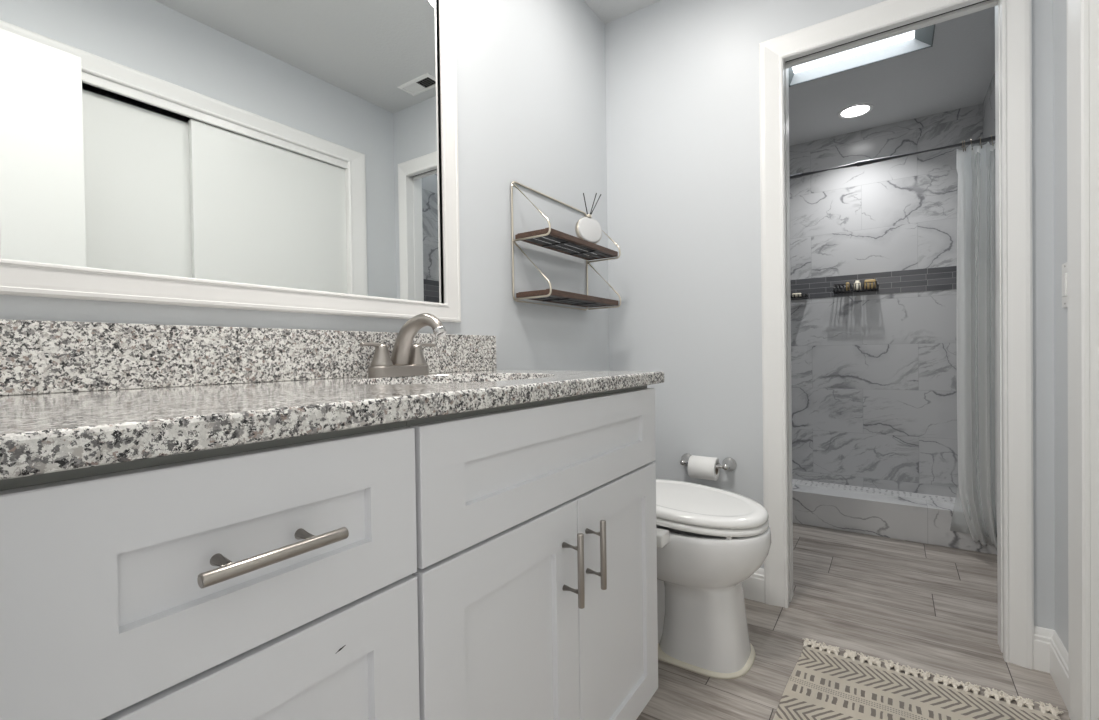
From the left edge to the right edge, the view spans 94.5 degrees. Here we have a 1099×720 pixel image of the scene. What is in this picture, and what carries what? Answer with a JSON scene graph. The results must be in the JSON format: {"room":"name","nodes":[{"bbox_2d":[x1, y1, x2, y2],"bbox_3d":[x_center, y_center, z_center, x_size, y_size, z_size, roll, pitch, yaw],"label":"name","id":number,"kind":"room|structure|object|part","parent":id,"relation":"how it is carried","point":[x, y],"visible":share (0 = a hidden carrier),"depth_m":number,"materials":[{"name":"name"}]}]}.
{"room":"bathroom","nodes":[
{"label":"bathroom","id":0,"kind":"room"},
{"bbox_2d":[0,0,608,370],"bbox_3d":[-0.351,-0.271,1.465,0.100,2.432,2.285,0,1,34],"label":"wall","id":1,"kind":"structure","parent":0,"point":[531,75],"depth_m":1.75,"materials":[{"name":"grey paint"}]},
{"bbox_2d":[0,0,460,322],"bbox_3d":[-0.545,-0.614,1.072,0.022,1.024,0.978,0,1,34],"label":"wall mirror","id":2,"kind":"object","parent":1,"relation":"attached to","point":[295,156],"visible":1,"depth_m":0.98,"materials":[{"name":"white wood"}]},
{"bbox_2d":[0,319,496,395],"bbox_3d":[-0.523,-0.011,1.100,0.020,0.108,1.240,0,1,34],"label":"backsplash","id":3,"kind":"structure","parent":1,"relation":"attached to","point":[37,357],"depth_m":0.90,"materials":[{"name":"stone"}]},
{"bbox_2d":[511,181,620,310],"bbox_3d":[0.079,-0.406,1.871,0.158,0.409,0.509,0,1,34],"label":"wire wall shelf","id":4,"kind":"object","parent":1,"relation":"attached to","point":[551,295],"visible":0.98,"depth_m":1.79,"materials":[{"name":"brown wood"}]},
{"bbox_3d":[-0.059,-0.398,1.661,0.152,0.394,0.007,0,1,34],"label":"frame","id":5,"kind":"part","parent":4,"relation":"part of","materials":[{"name":"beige metal"}]},
{"bbox_2d":[575,193,601,243],"bbox_3d":[0.168,-0.550,1.974,0.158,0.234,0.058,-1,1,-41],"label":"reed diffuser","id":6,"kind":"object","parent":4,"relation":"on","point":[587,228],"visible":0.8,"depth_m":1.94,"materials":[{"name":"white ceramic"}]},
{"bbox_2d":[578,217,601,242],"bbox_3d":[0.152,-0.498,1.960,0.107,0.109,0.049,-1,1,-28],"label":"bottle","id":7,"kind":"object","parent":6,"relation":"attached to","point":[589,229],"depth_m":1.94,"materials":[{"name":"white ceramic"}]},
{"bbox_3d":[0.222,-0.407,2.077,0.152,0.394,0.007,0,1,34],"label":"frame","id":8,"kind":"part","parent":4,"relation":"part of","materials":[{"name":"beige metal"}]},
{"bbox_2d":[584,0,994,145],"bbox_3d":[1.098,-1.540,1.658,2.301,0.060,4.270,0,1,34],"label":"ceiling","id":9,"kind":"structure","parent":0,"point":[957,72],"depth_m":2.79,"materials":[{"name":"paint"}]},
{"bbox_2d":[838,103,872,118],"bbox_3d":[1.887,-1.535,3.134,0.188,0.007,0.188,0,1,34],"label":"recessed light","id":10,"kind":"object","parent":9,"relation":"in","point":[853,111],"visible":1,"depth_m":3.12,"materials":[{"name":"white paint"}]},
{"bbox_2d":[789,24,934,86],"bbox_3d":[1.365,-1.574,2.303,0.688,0.112,0.960,0,1,34],"label":"window","id":11,"kind":"structure","parent":9,"relation":"attached to","point":[926,34],"depth_m":2.59,"materials":[{"name":"white glass"}]},
{"bbox_3d":[1.347,-1.586,2.315,0.550,0.011,0.910,0,1,34],"label":"pane","id":12,"kind":"part","parent":11,"relation":"part of","materials":[{"name":"white glass"}]},
{"bbox_2d":[605,0,1054,629],"bbox_3d":[0.969,-0.295,1.884,1.619,2.432,0.113,0,1,34],"label":"wall","id":13,"kind":"structure","parent":0,"point":[683,104],"depth_m":2.04,"materials":[{"name":"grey paint"}]},
{"bbox_2d":[680,453,736,470],"bbox_3d":[0.622,0.413,2.022,0.222,0.054,0.070,0,1,34],"label":"toilet paper holder","id":14,"kind":"object","parent":13,"relation":"attached to","point":[729,464],"visible":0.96,"depth_m":1.99,"materials":[{"name":"silver metal"}]},
{"bbox_3d":[0.552,0.413,2.069,0.054,0.054,0.070,0,1,34],"label":"post","id":15,"kind":"part","parent":14,"relation":"part of","materials":[{"name":"silver metal"}]},
{"bbox_2d":[688,455,719,480],"bbox_3d":[0.608,0.424,2.000,0.102,0.088,0.088,0,1,34],"label":"toilet paper roll","id":16,"kind":"object","parent":14,"relation":"on","point":[700,467],"visible":0.95,"depth_m":1.97,"materials":[{"name":"paper"}]},
{"bbox_3d":[0.692,0.412,1.975,0.054,0.054,0.070,0,1,34],"label":"post","id":17,"kind":"part","parent":14,"relation":"part of","materials":[{"name":"silver metal"}]},
{"bbox_2d":[742,568,763,602],"bbox_3d":[0.549,0.862,2.115,0.651,0.125,0.014,0,1,34],"label":"baseboard","id":18,"kind":"structure","parent":13,"relation":"attached to","point":[753,586],"depth_m":1.95,"materials":[{"name":"white paint"}]},
{"bbox_2d":[786,0,987,61],"bbox_3d":[1.140,-0.102,1.744,0.620,2.045,0.026,0,1,34],"label":"door slot","id":19,"kind":"structure","parent":13,"relation":"attached to","point":[985,0],"depth_m":1.72,"materials":[{"name":"black"}]},
{"bbox_2d":[759,0,1033,668],"bbox_3d":[1.147,-0.136,1.756,0.751,2.112,0.131,0,1,34],"label":"door frame","id":20,"kind":"structure","parent":13,"relation":"attached to","point":[1016,15],"depth_m":1.60,"materials":[{"name":"white paint"}]},
{"bbox_2d":[636,479,1069,719],"bbox_3d":[0.744,0.952,1.057,2.360,0.085,5.750,0,1,34],"label":"floor","id":21,"kind":"structure","parent":0,"point":[933,609],"depth_m":1.77,"materials":[{"name":"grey wood"}]},
{"bbox_2d":[0,421,419,719],"bbox_3d":[-0.497,0.518,0.610,0.604,0.878,0.432,0,1,34],"label":"base cabinet","id":22,"kind":"object","parent":21,"relation":"on","point":[272,579],"visible":0.97,"depth_m":0.45,"materials":[{"name":"white paint"}]},
{"bbox_3d":[-0.273,0.416,0.495,0.019,0.282,0.364,0,1,34],"label":"drawer","id":23,"kind":"part","parent":22,"relation":"part of","materials":[{"name":"white paint"}]},
{"bbox_3d":[-0.256,0.176,0.469,0.042,0.012,0.131,0,1,34],"label":"handle","id":24,"kind":"part","parent":22,"relation":"part of","materials":[{"name":"silver metal"}]},
{"bbox_2d":[406,385,657,719],"bbox_3d":[-0.160,0.507,1.110,0.604,0.878,0.772,0,1,34],"label":"base cabinet","id":25,"kind":"object","parent":21,"relation":"on","point":[536,573],"visible":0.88,"depth_m":0.87,"materials":[{"name":"white paint"}]},
{"bbox_2d":[0,370,663,479],"bbox_3d":[-0.291,0.056,0.946,0.575,0.030,1.241,0,1,34],"label":"countertop","id":26,"kind":"structure","parent":25,"relation":"on","point":[49,432],"depth_m":0.54,"materials":[{"name":"stone"}]},
{"bbox_2d":[359,313,446,377],"bbox_3d":[-0.350,-0.035,1.201,0.187,0.148,0.185,-1,1,-21],"label":"bathroom faucet","id":27,"kind":"object","parent":26,"relation":"on","point":[407,359],"visible":1,"depth_m":1.19,"materials":[{"name":"silver metal"}]},
{"bbox_3d":[-0.405,-0.029,1.164,0.026,0.023,0.068,0,1,34],"label":"lever","id":28,"kind":"part","parent":27,"relation":"part of","materials":[{"name":"silver metal"}]},
{"bbox_3d":[-0.392,-0.013,1.185,0.051,0.053,0.051,0,1,34],"label":"handle","id":29,"kind":"part","parent":27,"relation":"part of","materials":[{"name":"silver metal"}]},
{"bbox_3d":[-0.362,0.025,1.228,0.058,0.027,0.166,0,1,34],"label":"plate","id":30,"kind":"part","parent":27,"relation":"part of","materials":[{"name":"silver metal"}]},
{"bbox_3d":[-0.314,-0.045,1.194,0.169,0.129,0.045,0,1,34],"label":"spout","id":31,"kind":"part","parent":27,"relation":"part of","materials":[{"name":"silver metal"}]},
{"bbox_3d":[-0.333,-0.014,1.271,0.051,0.053,0.051,0,1,34],"label":"handle","id":32,"kind":"part","parent":27,"relation":"part of","materials":[{"name":"silver metal"}]},
{"bbox_3d":[-0.320,-0.032,1.291,0.026,0.023,0.068,0,1,34],"label":"lever","id":33,"kind":"part","parent":27,"relation":"part of","materials":[{"name":"silver metal"}]},
{"bbox_3d":[-0.058,0.556,0.812,0.019,0.574,0.382,0,1,34],"label":"door","id":34,"kind":"part","parent":25,"relation":"part of","materials":[{"name":"white paint"}]},
{"bbox_3d":[0.043,0.374,0.910,0.042,0.131,0.012,0,1,34],"label":"handle","id":35,"kind":"part","parent":25,"relation":"part of","materials":[{"name":"silver metal"}]},
{"bbox_3d":[0.090,0.373,0.980,0.042,0.131,0.012,0,1,34],"label":"handle","id":36,"kind":"part","parent":25,"relation":"part of","materials":[{"name":"silver metal"}]},
{"bbox_3d":[0.157,0.549,1.131,0.019,0.574,0.383,0,1,34],"label":"door","id":37,"kind":"part","parent":25,"relation":"part of","materials":[{"name":"white paint"}]},
{"bbox_2d":[656,479,770,678],"bbox_3d":[0.348,0.537,1.716,0.740,0.790,0.455,0,1,34],"label":"toilet","id":38,"kind":"object","parent":21,"relation":"on","point":[710,540],"visible":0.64,"depth_m":1.51,"materials":[{"name":"white ceramic"}]},
{"bbox_3d":[0.319,0.520,1.666,0.240,0.042,0.340,0,1,34],"label":"bidet panel","id":39,"kind":"part","parent":38,"relation":"part of","materials":[{"name":"white plastic"}]},
{"bbox_3d":[0.453,0.485,1.659,0.488,0.050,0.372,0,1,34],"label":"seat","id":40,"kind":"part","parent":38,"relation":"part of","materials":[{"name":"white plastic"}]},
{"bbox_3d":[0.452,0.460,1.659,0.487,0.057,0.371,0,1,34],"label":"lid","id":41,"kind":"part","parent":38,"relation":"part of","materials":[{"name":"white plastic"}]},
{"bbox_2d":[792,484,996,554],"bbox_3d":[1.532,0.813,2.796,1.521,0.180,0.160,0,1,34],"label":"curb","id":42,"kind":"object","parent":21,"relation":"on","point":[896,517],"visible":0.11,"depth_m":2.60,"materials":[{"name":"stone"}]},
{"bbox_2d":[773,638,1063,719],"bbox_3d":[0.764,0.925,1.038,0.635,0.016,1.158,0,1,34],"label":"woven rug","id":43,"kind":"object","parent":21,"relation":"on","point":[822,685],"visible":1,"depth_m":1.39,"materials":[{"name":"fabric"}]},
{"bbox_2d":[789,104,982,497],"bbox_3d":[2.071,-0.330,3.518,1.619,2.432,0.100,0,1,34],"label":"wall","id":44,"kind":"structure","parent":0,"point":[874,377],"depth_m":3.38,"materials":[{"name":"stone"}]},
{"bbox_2d":[790,266,956,299],"bbox_3d":[2.001,-0.507,3.503,1.515,0.146,0.006,0,1,34],"label":"tile band","id":45,"kind":"object","parent":44,"relation":"attached to","point":[938,278],"visible":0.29,"depth_m":3.34,"materials":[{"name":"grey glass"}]},
{"bbox_2d":[791,293,807,298],"bbox_3d":[1.758,-0.450,3.599,0.124,0.028,0.106,0,1,34],"label":"soap dish","id":46,"kind":"object","parent":45,"relation":"attached to","point":[805,295],"visible":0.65,"depth_m":3.56,"materials":[{"name":"black metal"}]},
{"bbox_2d":[829,277,878,292],"bbox_3d":[2.047,-0.507,3.419,0.282,0.093,0.083,0,1,34],"label":"wire shower caddy","id":47,"kind":"object","parent":45,"relation":"attached to","point":[877,283],"visible":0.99,"depth_m":3.40,"materials":[{"name":"black metal"}]},
{"bbox_2d":[854,280,860,289],"bbox_3d":[2.066,-0.502,3.406,0.042,0.062,0.042,0,1,34],"label":"bottle","id":48,"kind":"object","parent":47,"relation":"in","point":[856,281],"visible":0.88,"depth_m":3.39,"materials":[{"name":"white plastic"}]},
{"bbox_2d":[864,279,875,288],"bbox_3d":[2.124,-0.502,3.363,0.065,0.062,0.040,0,1,34],"label":"sponge","id":49,"kind":"object","parent":47,"relation":"in","point":[869,280],"visible":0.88,"depth_m":3.35,"materials":[{"name":"beige wood"}]},
{"bbox_2d":[983,71,994,144],"bbox_3d":[2.153,-0.317,2.278,0.100,2.432,1.865,0,1,34],"label":"wall","id":50,"kind":"structure","parent":0,"point":[989,100],"depth_m":2.85,"materials":[{"name":"grey paint"}]},
{"bbox_2d":[790,136,994,178],"bbox_3d":[1.472,-1.017,2.725,1.520,0.044,0.044,0,1,34],"label":"shower curtain rod","id":51,"kind":"object","parent":50,"relation":"attached to","point":[987,139],"visible":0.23,"depth_m":2.56,"materials":[{"name":"metal"}]},
{"bbox_2d":[950,135,996,547],"bbox_3d":[1.988,-0.093,2.357,0.210,1.890,0.111,0,1,38],"label":"shower curtain","id":52,"kind":"object","parent":51,"relation":"hanging from","point":[975,506],"visible":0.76,"depth_m":2.35,"materials":[{"name":"white fabric"}]},
{"bbox_2d":[1053,0,1067,651],"bbox_3d":[0.903,-0.279,0.550,0.100,2.432,2.172,0,1,34],"label":"wall","id":53,"kind":"structure","parent":0,"point":[1059,6],"depth_m":1.42,"materials":[{"name":"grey paint"}]},
{"bbox_2d":[1034,626,1068,711],"bbox_3d":[1.405,0.858,1.415,0.048,0.125,0.217,0,1,34],"label":"baseboard","id":54,"kind":"structure","parent":53,"relation":"attached to","point":[1050,654],"depth_m":1.46,"materials":[{"name":"white paint"}]},
{"bbox_2d":[1062,262,1066,307],"bbox_3d":[1.384,-0.201,1.361,0.010,0.120,0.070,0,1,34],"label":"light switch","id":55,"kind":"object","parent":53,"relation":"attached to","point":[1064,266],"visible":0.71,"depth_m":1.36,"materials":[{"name":"white plastic"}]},
{"bbox_2d":[1067,0,1098,719],"bbox_3d":[0.905,-0.119,0.569,0.118,2.112,1.710,0,1,34],"label":"door frame","id":56,"kind":"structure","parent":53,"relation":"attached to","point":[1078,297],"depth_m":1.22,"materials":[{"name":"white paint"}]}
]}

